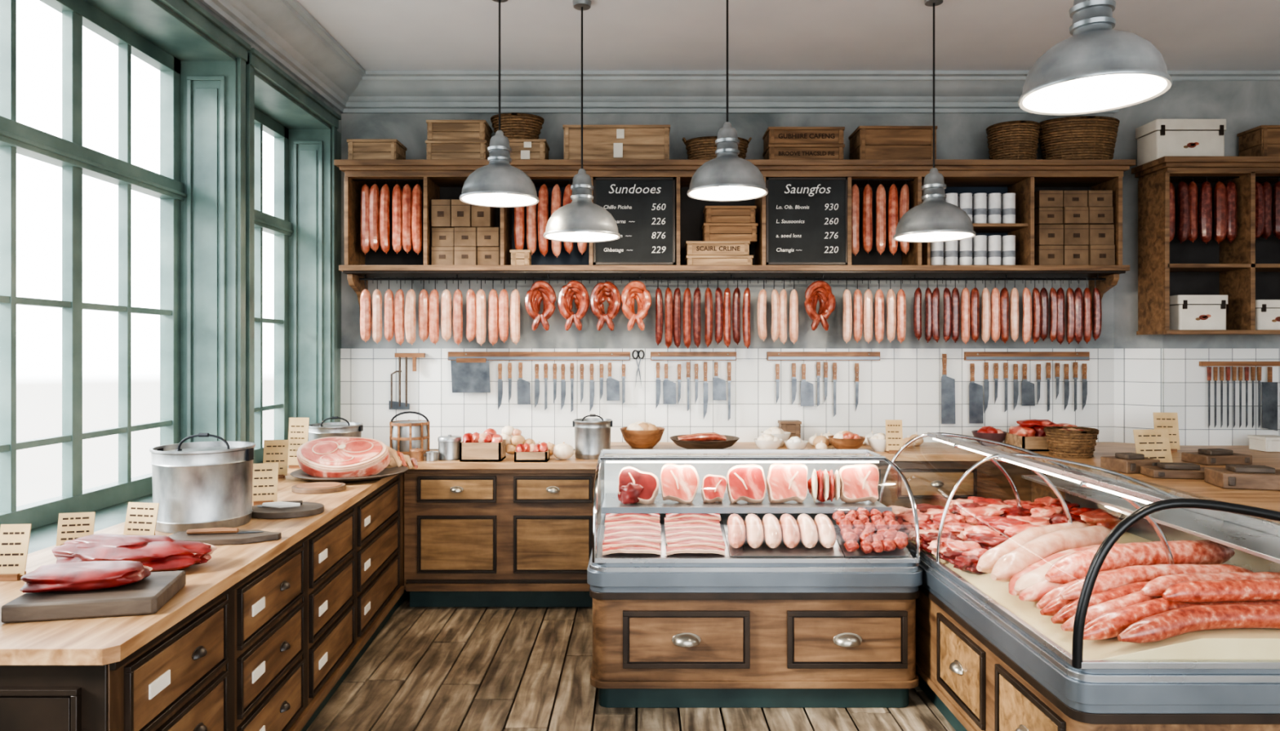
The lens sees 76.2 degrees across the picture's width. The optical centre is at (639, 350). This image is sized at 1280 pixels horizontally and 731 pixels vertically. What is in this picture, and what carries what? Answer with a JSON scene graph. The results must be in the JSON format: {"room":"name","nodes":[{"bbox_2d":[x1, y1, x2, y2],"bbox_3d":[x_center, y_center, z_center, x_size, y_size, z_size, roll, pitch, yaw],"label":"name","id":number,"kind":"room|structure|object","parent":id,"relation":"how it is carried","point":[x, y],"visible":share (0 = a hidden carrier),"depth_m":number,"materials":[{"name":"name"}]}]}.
{"room":"food shop","nodes":[
{"label":"food shop","id":0,"kind":"room"},
{"bbox_2d":[156,0,341,422],"bbox_3d":[-2.225,-0.130,2.100,0.350,3.420,7.000,0,0,0],"label":"wall","id":1,"kind":"structure","parent":0,"point":[253,46],"depth_m":5.55,"materials":[{"name":"green paint"}]},
{"bbox_2d":[0,0,251,554],"bbox_3d":[-2.212,-0.428,2.675,0.415,2.293,3.070,0,0,0],"label":"window","id":2,"kind":"structure","parent":1,"relation":"in","point":[200,185],"depth_m":3.82,"materials":[{"name":"green paint"}]},
{"bbox_2d":[199,0,365,112],"bbox_3d":[-1.925,-1.734,2.100,0.250,0.209,7.000,0,0,0],"label":"trim","id":3,"kind":"structure","parent":1,"relation":"attached to","point":[284,30],"depth_m":4.58,"materials":[{"name":"paint"}]},
{"bbox_2d":[245,48,341,467],"bbox_3d":[-2.212,-0.428,4.860,0.415,2.293,1.240,0,0,0],"label":"window","id":4,"kind":"structure","parent":1,"relation":"in","point":[303,225],"depth_m":5.36,"materials":[{"name":"green paint"}]},
{"bbox_2d":[306,595,955,730],"bbox_3d":[1.275,1.610,2.100,6.650,0.060,7.000,0,0,0],"label":"floor","id":5,"kind":"structure","parent":0,"point":[427,668],"depth_m":3.79,"materials":[{"name":"wood"}]},
{"bbox_2d":[0,450,431,730],"bbox_3d":[-1.624,1.130,3.723,0.848,0.900,3.726,0,0,0],"label":"counter","id":6,"kind":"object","parent":5,"relation":"on","point":[259,636],"depth_m":2.63,"materials":[{"name":"brown wood"}]},
{"bbox_2d":[0,524,31,581],"bbox_3d":[-1.871,0.600,2.430,0.085,0.159,0.045,0,0,-5],"label":"price card","id":7,"kind":"object","parent":6,"relation":"on","point":[14,538],"visible":0.98,"depth_m":2.43,"materials":[{"name":"beige paper"}]},
{"bbox_2d":[56,511,95,546],"bbox_3d":[-1.942,0.619,2.808,0.110,0.120,0.040,0,0,-14],"label":"price card","id":8,"kind":"object","parent":6,"relation":"on","point":[73,526],"visible":0.86,"depth_m":2.81,"materials":[{"name":"beige paper"}]},
{"bbox_2d":[1,570,186,623],"bbox_3d":[-1.446,0.656,2.196,0.350,0.045,0.270,0,0,-12],"label":"cutting board","id":9,"kind":"object","parent":6,"relation":"on","point":[148,596],"visible":0.79,"depth_m":2.09,"materials":[{"name":"wood"}]},
{"bbox_2d":[19,560,152,593],"bbox_3d":[-1.492,0.607,2.200,0.297,0.057,0.165,0,0,-9],"label":"beef","id":10,"kind":"object","parent":9,"relation":"on","point":[82,576],"visible":1,"depth_m":2.15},
{"bbox_2d":[51,533,217,571],"bbox_3d":[-1.591,0.630,2.556,0.499,0.101,0.211,0,0,9],"label":"meat","id":11,"kind":"object","parent":6,"relation":"on","point":[158,553],"visible":0.93,"depth_m":2.51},
{"bbox_2d":[123,502,159,535],"bbox_3d":[-1.799,0.614,2.938,0.125,0.130,0.040,0,0,10],"label":"price card","id":12,"kind":"object","parent":6,"relation":"on","point":[141,517],"visible":0.92,"depth_m":2.94,"materials":[{"name":"beige paper"}]},
{"bbox_2d":[149,433,255,533],"bbox_3d":[-1.710,0.501,3.200,0.372,0.357,0.367,0,0,0],"label":"stock pot","id":13,"kind":"object","parent":6,"relation":"on","point":[202,485],"visible":0.97,"depth_m":3.06,"materials":[{"name":"metal"}]},
{"bbox_2d":[168,527,281,545],"bbox_3d":[-1.492,0.657,2.925,0.384,0.043,0.163,0,0,0],"label":"cutting board","id":14,"kind":"object","parent":6,"relation":"on","point":[223,535],"visible":0.94,"depth_m":2.91,"materials":[{"name":"brown wood"}]},
{"bbox_2d":[252,462,278,506],"bbox_3d":[-1.663,0.590,3.612,0.110,0.179,0.049,0,0,-15],"label":"price card","id":15,"kind":"object","parent":6,"relation":"on","point":[264,485],"visible":0.96,"depth_m":3.62,"materials":[{"name":"beige paper"}]},
{"bbox_2d":[251,500,324,519],"bbox_3d":[-1.485,0.651,3.420,0.310,0.056,0.250,0,0,0],"label":"round cutting board","id":16,"kind":"object","parent":6,"relation":"on","point":[283,509],"visible":0.94,"depth_m":3.37,"materials":[{"name":"grey wood"}]},
{"bbox_2d":[308,417,363,441],"bbox_3d":[-1.860,0.540,4.980,0.326,0.278,0.319,0,0,0],"label":"stock pot","id":17,"kind":"object","parent":6,"relation":"on","point":[349,429],"visible":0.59,"depth_m":4.88,"materials":[{"name":"metal"}]},
{"bbox_2d":[289,465,408,483],"bbox_3d":[-1.560,0.661,4.400,0.600,0.036,0.600,0,0,0],"label":"serving platter","id":18,"kind":"object","parent":6,"relation":"on","point":[386,473],"visible":0.45,"depth_m":4.25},
{"bbox_2d":[296,436,390,477],"bbox_3d":[-1.602,0.585,4.391,0.495,0.226,0.283,0,0,0],"label":"ham leg","id":19,"kind":"object","parent":18,"relation":"on","point":[332,456],"visible":0.94,"depth_m":4.33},
{"bbox_2d":[389,411,430,457],"bbox_3d":[-1.495,0.536,5.300,0.256,0.286,0.252,0,0,0],"label":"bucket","id":20,"kind":"object","parent":6,"relation":"on","point":[405,436],"visible":0.91,"depth_m":5.21,"materials":[{"name":"metal"}]},
{"bbox_2d":[404,450,600,607],"bbox_3d":[-0.836,1.130,5.263,1.208,0.900,0.646,0,0,0],"label":"cabinet","id":21,"kind":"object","parent":5,"relation":"on","point":[506,533],"depth_m":4.97,"materials":[{"name":"brown wood"}]},
{"bbox_2d":[459,432,506,462],"bbox_3d":[-0.980,0.596,5.100,0.253,0.177,0.200,0,0,0],"label":"box","id":22,"kind":"object","parent":21,"relation":"on","point":[475,447],"visible":1,"depth_m":5.00,"materials":[{"name":"brown wood"}]},
{"bbox_2d":[573,414,612,459],"bbox_3d":[-0.301,0.541,5.200,0.252,0.275,0.243,0,0,0],"label":"stock pot","id":23,"kind":"object","parent":21,"relation":"on","point":[592,436],"visible":0.88,"depth_m":5.10,"materials":[{"name":"metal"}]},
{"bbox_2d":[586,448,922,707],"bbox_3d":[0.508,1.054,3.973,1.487,1.052,0.893,0,0,0],"label":"display case","id":24,"kind":"object","parent":5,"relation":"on","point":[677,630],"visible":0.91,"depth_m":3.58,"materials":[{"name":"brown wood"}]},
{"bbox_2d":[602,513,661,555],"bbox_3d":[-0.036,0.839,3.784,0.268,0.138,0.344,0,0,0],"label":"slices","id":25,"kind":"object","parent":24,"relation":"in","point":[624,533],"visible":1,"depth_m":3.75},
{"bbox_2d":[617,466,658,504],"bbox_3d":[-0.009,0.685,4.100,0.206,0.208,0.182,0,0,0],"label":"pork chop","id":26,"kind":"object","parent":24,"relation":"in","point":[635,486],"visible":0.98,"depth_m":4.05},
{"bbox_2d":[660,463,699,504],"bbox_3d":[0.199,0.670,4.099,0.193,0.209,0.152,0,0,0],"label":"pork chop","id":27,"kind":"object","parent":24,"relation":"in","point":[678,483],"visible":0.97,"depth_m":4.07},
{"bbox_2d":[664,513,725,555],"bbox_3d":[0.250,0.840,3.783,0.268,0.139,0.344,0,0,0],"label":"slices","id":28,"kind":"object","parent":24,"relation":"in","point":[685,533],"visible":0.99,"depth_m":3.75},
{"bbox_2d":[726,464,766,503],"bbox_3d":[0.534,0.670,4.099,0.192,0.199,0.147,0,0,0],"label":"pork chop","id":29,"kind":"object","parent":24,"relation":"in","point":[747,483],"visible":0.98,"depth_m":4.07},
{"bbox_2d":[722,513,844,557],"bbox_3d":[0.652,0.843,3.783,0.506,0.145,0.330,0,0,0],"label":"sausages","id":30,"kind":"object","parent":24,"relation":"in","point":[753,537],"visible":1,"depth_m":3.68,"materials":[{"name":"food"}]},
{"bbox_2d":[765,463,807,503],"bbox_3d":[0.739,0.667,4.100,0.206,0.204,0.149,0,0,0],"label":"pork chop","id":31,"kind":"object","parent":24,"relation":"in","point":[784,482],"visible":0.98,"depth_m":4.07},
{"bbox_2d":[807,469,839,502],"bbox_3d":[0.922,0.675,4.104,0.164,0.173,0.153,0,0,0],"label":"sausages","id":32,"kind":"object","parent":24,"relation":"in","point":[823,486],"visible":1,"depth_m":4.05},
{"bbox_2d":[838,463,879,502],"bbox_3d":[1.098,0.666,4.100,0.199,0.195,0.145,0,0,0],"label":"pork chop","id":33,"kind":"object","parent":24,"relation":"in","point":[858,482],"visible":0.94,"depth_m":4.07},
{"bbox_2d":[831,507,908,557],"bbox_3d":[1.062,0.832,3.774,0.307,0.167,0.348,0,0,0],"label":"meatballs","id":34,"kind":"object","parent":24,"relation":"in","point":[857,536],"visible":1,"depth_m":3.70,"materials":[{"name":"food"}]},
{"bbox_2d":[878,432,1279,730],"bbox_3d":[1.795,1.007,3.388,1.111,1.146,2.065,0,0,0],"label":"display case","id":35,"kind":"object","parent":5,"relation":"on","point":[988,659],"visible":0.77,"depth_m":2.69,"materials":[{"name":"brown wood"}]},
{"bbox_2d":[888,496,1122,573],"bbox_3d":[1.759,0.833,3.843,1.036,0.165,1.106,0,0,0],"label":"meat pieces","id":36,"kind":"object","parent":35,"relation":"in","point":[994,521],"visible":0.88,"depth_m":3.83,"materials":[{"name":"food"}]},
{"bbox_2d":[976,521,1111,582],"bbox_3d":[1.646,0.804,3.332,0.830,0.154,0.241,0,0,-30],"label":"sausages","id":37,"kind":"object","parent":35,"relation":"in","point":[1032,545],"visible":0.85,"depth_m":3.24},
{"bbox_2d":[1008,542,1122,602],"bbox_3d":[1.673,0.825,3.075,0.782,0.140,0.286,0,0,-24],"label":"sausage","id":38,"kind":"object","parent":35,"relation":"in","point":[1030,584],"visible":0.29,"depth_m":2.93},
{"bbox_2d":[1035,540,1279,644],"bbox_3d":[1.796,0.798,2.754,0.928,0.188,0.681,0,0,0],"label":"sausages","id":39,"kind":"object","parent":35,"relation":"in","point":[1137,597],"visible":0.96,"depth_m":2.59,"materials":[{"name":"food"}]},
{"bbox_2d":[297,0,1279,70],"bbox_3d":[1.125,-1.880,2.150,7.150,0.080,7.100,0,0,0],"label":"ceiling","id":40,"kind":"structure","parent":0,"point":[378,34],"depth_m":4.72,"materials":[{"name":"paint"}]},
{"bbox_2d":[459,0,539,207],"bbox_3d":[-0.722,-1.306,4.200,0.406,1.067,0.406,0,0,0],"label":"pendant lamp","id":41,"kind":"object","parent":40,"relation":"hanging from","point":[497,184],"visible":1,"depth_m":4.14,"materials":[{"name":"metal"}]},
{"bbox_2d":[543,0,620,242],"bbox_3d":[-0.305,-1.219,4.300,0.406,1.242,0.406,0,0,0],"label":"pendant lamp","id":42,"kind":"object","parent":40,"relation":"hanging from","point":[580,220],"visible":1,"depth_m":4.24,"materials":[{"name":"metal"}]},
{"bbox_2d":[686,0,768,201],"bbox_3d":[0.439,-1.314,4.100,0.406,1.053,0.406,0,0,0],"label":"pendant lamp","id":43,"kind":"object","parent":40,"relation":"hanging from","point":[726,177],"visible":1,"depth_m":4.04,"materials":[{"name":"metal"}]},
{"bbox_2d":[893,0,975,242],"bbox_3d":[1.530,-1.215,4.250,0.406,1.249,0.406,0,0,0],"label":"pendant lamp","id":44,"kind":"object","parent":40,"relation":"hanging from","point":[935,220],"visible":1,"depth_m":4.19,"materials":[{"name":"metal"}]},
{"bbox_2d":[1017,0,1172,115],"bbox_3d":[1.363,-1.304,2.460,0.406,1.072,0.406,0,0,0],"label":"pendant lamp","id":45,"kind":"object","parent":40,"relation":"hanging from","point":[1100,68],"visible":1,"depth_m":2.41,"materials":[{"name":"metal"}]},
{"bbox_2d":[341,80,1279,450],"bbox_3d":[1.125,-0.130,5.575,7.150,3.420,0.350,0,0,0],"label":"wall","id":46,"kind":"structure","parent":0,"point":[1245,105],"depth_m":5.60,"materials":[{"name":"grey paint"}]},
{"bbox_2d":[333,159,1136,330],"bbox_3d":[0.605,-0.680,5.398,5.110,1.080,0.396,0,0,0],"label":"wall shelf","id":47,"kind":"object","parent":46,"relation":"attached to","point":[443,179],"visible":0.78,"depth_m":5.25,"materials":[{"name":"brown wood"}]},
{"bbox_2d":[346,139,406,159],"bbox_3d":[-1.730,-1.294,5.380,0.322,0.144,0.232,0,0,0],"label":"wooden box","id":48,"kind":"object","parent":47,"relation":"on","point":[357,148],"visible":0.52,"depth_m":5.27,"materials":[{"name":"brown wood"}]},
{"bbox_2d":[352,179,423,254],"bbox_3d":[-1.635,-0.875,5.331,0.481,0.495,0.079,0,0,0],"label":"sausages","id":49,"kind":"object","parent":47,"relation":"hanging from","point":[406,206],"visible":1,"depth_m":5.30,"materials":[{"name":"food"}]},
{"bbox_2d":[425,140,489,159],"bbox_3d":[-1.186,-1.289,5.380,0.392,0.134,0.252,0,0,0],"label":"wooden box","id":50,"kind":"object","parent":47,"relation":"on","point":[435,149],"visible":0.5,"depth_m":5.26,"materials":[{"name":"brown wood"}]},
{"bbox_2d":[426,120,492,144],"bbox_3d":[-1.186,-1.424,5.380,0.382,0.128,0.252,0,0,0],"label":"wooden box","id":51,"kind":"object","parent":50,"relation":"on","point":[437,130],"visible":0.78,"depth_m":5.26,"materials":[{"name":"brown wood"}]},
{"bbox_2d":[431,227,500,265],"bbox_3d":[-1.129,-0.674,5.359,0.435,0.245,0.197,0,0,0],"label":"cartons","id":52,"kind":"object","parent":47,"relation":"on","point":[450,246],"visible":0.92,"depth_m":5.27},
{"bbox_2d":[431,199,494,227],"bbox_3d":[-1.157,-0.890,5.361,0.377,0.174,0.192,0,0,0],"label":"cartons","id":53,"kind":"object","parent":52,"relation":"on","point":[445,213],"visible":0.79,"depth_m":5.27},
{"bbox_2d":[508,139,549,159],"bbox_3d":[-0.749,-1.294,5.379,0.282,0.144,0.234,0,0,0],"label":"wooden box","id":54,"kind":"object","parent":47,"relation":"on","point":[521,148],"visible":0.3,"depth_m":5.27,"materials":[{"name":"brown wood"}]},
{"bbox_2d":[490,112,543,139],"bbox_3d":[-0.809,-1.450,5.380,0.348,0.164,0.265,0,0,-8],"label":"wicker basket","id":55,"kind":"object","parent":54,"relation":"on","point":[514,126],"visible":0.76,"depth_m":5.28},
{"bbox_2d":[514,179,586,257],"bbox_3d":[-0.601,-0.865,5.329,0.544,0.514,0.077,0,0,0],"label":"sausages","id":56,"kind":"object","parent":47,"relation":"hanging from","point":[543,204],"visible":0.62,"depth_m":5.30,"materials":[{"name":"food"}]},
{"bbox_2d":[562,124,670,159],"bbox_3d":[-0.151,-1.339,5.379,0.692,0.234,0.254,0,0,0],"label":"wooden box","id":57,"kind":"object","parent":47,"relation":"on","point":[599,141],"visible":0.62,"depth_m":5.26,"materials":[{"name":"brown wood"}]},
{"bbox_2d":[593,177,675,265],"bbox_3d":[-0.037,-0.836,5.265,0.525,0.560,0.018,0,0,0],"label":"chalkboard","id":58,"kind":"object","parent":47,"relation":"attached to","point":[642,210],"visible":0.88,"depth_m":5.26,"materials":[{"name":"stone"}]},
{"bbox_2d":[684,255,753,265],"bbox_3d":[0.514,-0.584,5.360,0.432,0.064,0.212,0,0,0],"label":"wooden box","id":59,"kind":"object","parent":47,"relation":"on","point":[689,260],"visible":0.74,"depth_m":5.26,"materials":[{"name":"brown wood"}]},
{"bbox_2d":[684,240,750,256],"bbox_3d":[0.504,-0.663,5.360,0.412,0.088,0.212,0,0,0],"label":"wooden box","id":60,"kind":"object","parent":59,"relation":"on","point":[692,247],"visible":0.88,"depth_m":5.26,"materials":[{"name":"brown wood"}]},
{"bbox_2d":[701,222,758,244],"bbox_3d":[0.588,-0.769,5.380,0.352,0.118,0.192,0,0,0],"label":"wooden box","id":61,"kind":"object","parent":60,"relation":"on","point":[710,231],"visible":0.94,"depth_m":5.29,"materials":[{"name":"brown wood"}]},
{"bbox_2d":[702,205,756,222],"bbox_3d":[0.588,-0.886,5.380,0.332,0.108,0.192,0,0,0],"label":"wooden box","id":62,"kind":"object","parent":61,"relation":"on","point":[712,214],"visible":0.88,"depth_m":5.29,"materials":[{"name":"brown wood"}]},
{"bbox_2d":[359,274,1106,284],"bbox_3d":[0.605,-0.471,5.348,4.890,0.062,0.018,0,0,0],"label":"hanging rail","id":63,"kind":"object","parent":47,"relation":"attached to","point":[365,278],"visible":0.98,"depth_m":5.34,"materials":[{"name":"metal"}]},
{"bbox_2d":[360,280,519,346],"bbox_3d":[-1.307,-0.248,5.350,1.043,0.431,0.082,0,0,0],"label":"sausages","id":64,"kind":"object","parent":63,"relation":"hanging from","point":[498,312],"visible":1,"depth_m":5.33,"materials":[{"name":"food"}]},
{"bbox_2d":[524,280,555,330],"bbox_3d":[-0.648,-0.297,5.350,0.203,0.332,0.134,0,0,0],"label":"coil","id":65,"kind":"object","parent":63,"relation":"hanging from","point":[540,291],"visible":1,"depth_m":5.30,"materials":[{"name":"food"}]},
{"bbox_2d":[557,280,589,330],"bbox_3d":[-0.433,-0.297,5.350,0.207,0.332,0.135,0,0,0],"label":"coil","id":66,"kind":"object","parent":63,"relation":"hanging from","point":[576,291],"visible":1,"depth_m":5.30,"materials":[{"name":"food"}]},
{"bbox_2d":[590,280,621,330],"bbox_3d":[-0.225,-0.297,5.350,0.204,0.332,0.135,0,0,0],"label":"coil","id":67,"kind":"object","parent":63,"relation":"hanging from","point":[607,291],"visible":1,"depth_m":5.30,"materials":[{"name":"food"}]},
{"bbox_2d":[620,280,651,330],"bbox_3d":[-0.026,-0.297,5.350,0.203,0.332,0.134,0,0,0],"label":"coil","id":68,"kind":"object","parent":63,"relation":"hanging from","point":[636,290],"visible":1,"depth_m":5.30,"materials":[{"name":"food"}]},
{"bbox_2d":[655,280,750,349],"bbox_3d":[0.413,-0.238,5.349,0.623,0.450,0.071,0,0,0],"label":"sausages","id":69,"kind":"object","parent":63,"relation":"hanging from","point":[722,305],"visible":1,"depth_m":5.33,"materials":[{"name":"food"}]},
{"bbox_2d":[756,280,798,344],"bbox_3d":[0.904,-0.252,5.352,0.270,0.421,0.062,0,0,0],"label":"sausages","id":70,"kind":"object","parent":63,"relation":"hanging from","point":[779,304],"visible":1,"depth_m":5.33,"materials":[{"name":"food"}]},
{"bbox_2d":[804,280,835,330],"bbox_3d":[1.172,-0.297,5.350,0.204,0.332,0.135,0,0,0],"label":"coil","id":71,"kind":"object","parent":63,"relation":"hanging from","point":[820,291],"visible":1,"depth_m":5.30,"materials":[{"name":"food"}]},
{"bbox_2d":[842,280,906,343],"bbox_3d":[1.537,-0.255,5.347,0.413,0.416,0.069,0,0,0],"label":"sausages","id":72,"kind":"object","parent":63,"relation":"hanging from","point":[895,310],"visible":1,"depth_m":5.33,"materials":[{"name":"food"}]},
{"bbox_2d":[913,280,959,342],"bbox_3d":[1.945,-0.257,5.352,0.296,0.412,0.060,0,0,3],"label":"sausages","id":73,"kind":"object","parent":63,"relation":"hanging from","point":[951,304],"visible":1,"depth_m":5.33,"materials":[{"name":"food"}]},
{"bbox_2d":[960,280,1031,344],"bbox_3d":[2.335,-0.253,5.352,0.459,0.420,0.071,0,0,2],"label":"sausages","id":74,"kind":"object","parent":63,"relation":"hanging from","point":[998,316],"visible":1,"depth_m":5.33,"materials":[{"name":"food"}]},
{"bbox_2d":[1031,280,1102,344],"bbox_3d":[2.799,-0.252,5.348,0.453,0.423,0.065,0,0,0],"label":"sausages","id":75,"kind":"object","parent":63,"relation":"hanging from","point":[1078,310],"visible":1,"depth_m":5.33,"materials":[{"name":"food"}]},
{"bbox_2d":[762,144,844,159],"bbox_3d":[1.073,-1.277,5.380,0.492,0.108,0.252,0,0,0],"label":"wooden box","id":76,"kind":"object","parent":47,"relation":"on","point":[771,151],"visible":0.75,"depth_m":5.26,"materials":[{"name":"brown wood"}]},
{"bbox_2d":[762,126,844,151],"bbox_3d":[1.073,-1.389,5.380,0.492,0.108,0.252,0,0,0],"label":"wooden box","id":77,"kind":"object","parent":76,"relation":"on","point":[773,135],"visible":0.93,"depth_m":5.26,"materials":[{"name":"brown wood"}]},
{"bbox_2d":[765,177,847,265],"bbox_3d":[1.076,-0.836,5.265,0.525,0.560,0.018,0,0,0],"label":"chalkboard","id":78,"kind":"object","parent":47,"relation":"attached to","point":[806,218],"visible":1,"depth_m":5.26,"materials":[{"name":"stone"}]},
{"bbox_2d":[851,179,913,256],"bbox_3d":[1.575,-0.870,5.331,0.423,0.503,0.075,0,0,0],"label":"sausages","id":79,"kind":"object","parent":47,"relation":"hanging from","point":[894,212],"visible":0.91,"depth_m":5.30,"materials":[{"name":"food"}]},
{"bbox_2d":[848,125,937,159],"bbox_3d":[1.660,-1.334,5.380,0.502,0.224,0.272,0,0,0],"label":"wooden box","id":80,"kind":"object","parent":47,"relation":"on","point":[866,142],"visible":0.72,"depth_m":5.25,"materials":[{"name":"brown wood"}]},
{"bbox_2d":[930,192,1015,265],"bbox_3d":[2.177,-0.788,5.395,0.552,0.475,0.192,0,0,0],"label":"canned goods","id":81,"kind":"object","parent":47,"relation":"on","point":[981,208],"visible":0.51,"depth_m":5.31},
{"bbox_2d":[986,120,1040,159],"bbox_3d":[2.458,-1.350,5.380,0.320,0.258,0.307,0,0,-33],"label":"wicker basket","id":82,"kind":"object","parent":47,"relation":"on","point":[1012,140],"visible":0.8,"depth_m":5.27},
{"bbox_2d":[1034,224,1115,265],"bbox_3d":[2.821,-0.684,5.359,0.482,0.265,0.195,0,0,0],"label":"cartons","id":83,"kind":"object","parent":47,"relation":"on","point":[1054,244],"visible":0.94,"depth_m":5.27},
{"bbox_2d":[1034,190,1113,226],"bbox_3d":[2.816,-0.930,5.360,0.472,0.214,0.196,0,0,0],"label":"cartons","id":84,"kind":"object","parent":83,"relation":"on","point":[1051,206],"visible":0.94,"depth_m":5.27},
{"bbox_2d":[1038,115,1119,159],"bbox_3d":[2.884,-1.362,5.380,0.522,0.284,0.322,0,0,0],"label":"wicker basket","id":85,"kind":"object","parent":47,"relation":"on","point":[1079,137],"visible":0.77,"depth_m":5.26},
{"bbox_2d":[340,348,1279,449],"bbox_3d":[1.275,0.330,5.493,6.650,0.690,0.211,0,0,0],"label":"tile backsplash","id":86,"kind":"structure","parent":46,"relation":"attached to","point":[1125,386],"depth_m":5.59,"materials":[{"name":"tile"}]},
{"bbox_2d":[448,351,630,412],"bbox_3d":[-0.688,0.214,5.566,1.242,0.413,0.040,0,0,0],"label":"rack","id":87,"kind":"object","parent":86,"relation":"attached to","point":[470,371],"visible":1,"depth_m":5.55,"materials":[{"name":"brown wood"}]},
{"bbox_2d":[650,351,736,420],"bbox_3d":[0.365,0.243,5.566,0.585,0.472,0.040,0,0,0],"label":"rack","id":88,"kind":"object","parent":86,"relation":"attached to","point":[718,384],"visible":1,"depth_m":5.55,"materials":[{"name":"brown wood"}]},
{"bbox_2d":[767,351,879,417],"bbox_3d":[1.254,0.229,5.566,0.769,0.443,0.040,0,0,0],"label":"rack","id":89,"kind":"object","parent":86,"relation":"attached to","point":[806,388],"visible":1,"depth_m":5.55,"materials":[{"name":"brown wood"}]},
{"bbox_2d":[964,351,1089,423],"bbox_3d":[2.641,0.251,5.566,0.847,0.487,0.040,0,0,0],"label":"rack","id":90,"kind":"object","parent":86,"relation":"attached to","point":[975,391],"visible":1,"depth_m":5.55,"materials":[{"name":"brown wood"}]},
{"bbox_2d":[1199,361,1279,431],"bbox_3d":[4.038,0.297,5.364,0.699,0.455,0.043,0,0,0],"label":"rack","id":91,"kind":"object","parent":86,"relation":"attached to","point":[1269,388],"visible":1,"depth_m":5.35,"materials":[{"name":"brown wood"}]},
{"bbox_2d":[340,70,1279,113],"bbox_3d":[1.275,-1.734,5.475,6.650,0.209,0.250,0,0,0],"label":"trim","id":92,"kind":"structure","parent":46,"relation":"attached to","point":[378,91],"depth_m":5.46,"materials":[{"name":"paint"}]},
{"bbox_2d":[1131,155,1279,335],"bbox_3d":[3.918,-0.655,5.223,1.344,1.100,0.346,0,0,0],"label":"wall shelf","id":93,"kind":"object","parent":46,"relation":"attached to","point":[1246,269],"visible":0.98,"depth_m":5.21,"materials":[{"name":"brown wood"}]},
{"bbox_2d":[1135,119,1226,166],"bbox_3d":[3.479,-1.333,5.258,0.446,0.255,0.240,0,0,0],"label":"box","id":94,"kind":"object","parent":93,"relation":"on","point":[1157,139],"visible":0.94,"depth_m":5.15,"materials":[{"name":"paint"}]},
{"bbox_2d":[1169,294,1227,329],"bbox_3d":[3.541,-0.241,5.228,0.316,0.220,0.220,0,0,0],"label":"box","id":95,"kind":"object","parent":93,"relation":"on","point":[1187,312],"visible":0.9,"depth_m":5.13,"materials":[{"name":"paint"}]},
{"bbox_2d":[1169,176,1239,244],"bbox_3d":[3.564,-0.896,5.201,0.504,0.434,0.084,0,0,0],"label":"sausages","id":96,"kind":"object","parent":93,"relation":"hanging from","point":[1225,226],"visible":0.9,"depth_m":5.17,"materials":[{"name":"food"}]},
{"bbox_2d":[1237,124,1279,155],"bbox_3d":[4.111,-1.317,5.260,0.372,0.218,0.212,0,0,0],"label":"wooden box","id":97,"kind":"object","parent":93,"relation":"on","point":[1263,140],"visible":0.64,"depth_m":5.17,"materials":[{"name":"brown wood"}]},
{"bbox_2d":[1255,176,1279,239],"bbox_3d":[4.099,-0.906,5.198,0.504,0.413,0.079,0,0,0],"label":"sausages","id":98,"kind":"object","parent":93,"relation":"hanging from","point":[1264,190],"visible":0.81,"depth_m":5.17,"materials":[{"name":"food"}]},
{"bbox_2d":[610,442,1279,524],"bbox_3d":[2.183,1.103,3.993,4.827,0.955,3.186,0,0,0],"label":"countertop","id":99,"kind":"structure","parent":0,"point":[931,470],"depth_m":4.97,"materials":[{"name":"brown wood"}]},
{"bbox_2d":[620,421,664,448],"bbox_3d":[0.016,0.539,5.250,0.290,0.170,0.290,0,0,0],"label":"wooden bowl","id":100,"kind":"object","parent":99,"relation":"on","point":[638,435],"visible":1,"depth_m":5.16,"materials":[{"name":"brown wood"}]},
{"bbox_2d":[669,432,739,448],"bbox_3d":[0.407,0.572,5.150,0.440,0.104,0.440,0,0,0],"label":"shallow dish","id":101,"kind":"object","parent":99,"relation":"on","point":[709,440],"visible":0.87,"depth_m":5.07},
{"bbox_2d":[1004,419,1077,451],"bbox_3d":[2.569,0.531,5.200,0.380,0.186,0.260,0,0,0],"label":"box","id":102,"kind":"object","parent":99,"relation":"on","point":[1029,434],"visible":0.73,"depth_m":5.12,"materials":[{"name":"brown wood"}]},
{"bbox_2d":[1043,426,1098,458],"bbox_3d":[2.561,0.543,4.850,0.292,0.164,0.290,0,0,0],"label":"wicker basket","id":103,"kind":"object","parent":99,"relation":"on","point":[1061,443],"visible":1,"depth_m":4.75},
{"bbox_2d":[1100,453,1159,473],"bbox_3d":[2.550,0.579,4.250,0.200,0.090,0.192,0,0,-12],"label":"wooden board","id":104,"kind":"object","parent":99,"relation":"on","point":[1125,463],"visible":0.89,"depth_m":4.19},
{"bbox_2d":[1133,429,1173,462],"bbox_3d":[2.765,0.525,4.394,0.200,0.198,0.053,0,0,-6],"label":"price card","id":105,"kind":"object","parent":99,"relation":"on","point":[1154,444],"visible":0.84,"depth_m":4.40,"materials":[{"name":"beige paper"}]},
{"bbox_2d":[1138,462,1208,479],"bbox_3d":[2.685,0.592,4.050,0.320,0.065,0.182,0,0,10],"label":"wooden board","id":106,"kind":"object","parent":99,"relation":"on","point":[1163,470],"visible":0.8,"depth_m":3.99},
{"bbox_2d":[1181,448,1252,465],"bbox_3d":[3.212,0.587,4.550,0.280,0.075,0.192,0,0,-8],"label":"wooden board","id":107,"kind":"object","parent":99,"relation":"on","point":[1204,456],"visible":0.99,"depth_m":4.48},
{"bbox_2d":[1204,464,1279,490],"bbox_3d":[2.816,0.577,3.750,0.320,0.095,0.212,0,0,14],"label":"wooden board","id":108,"kind":"object","parent":99,"relation":"on","point":[1239,477],"visible":1,"depth_m":3.68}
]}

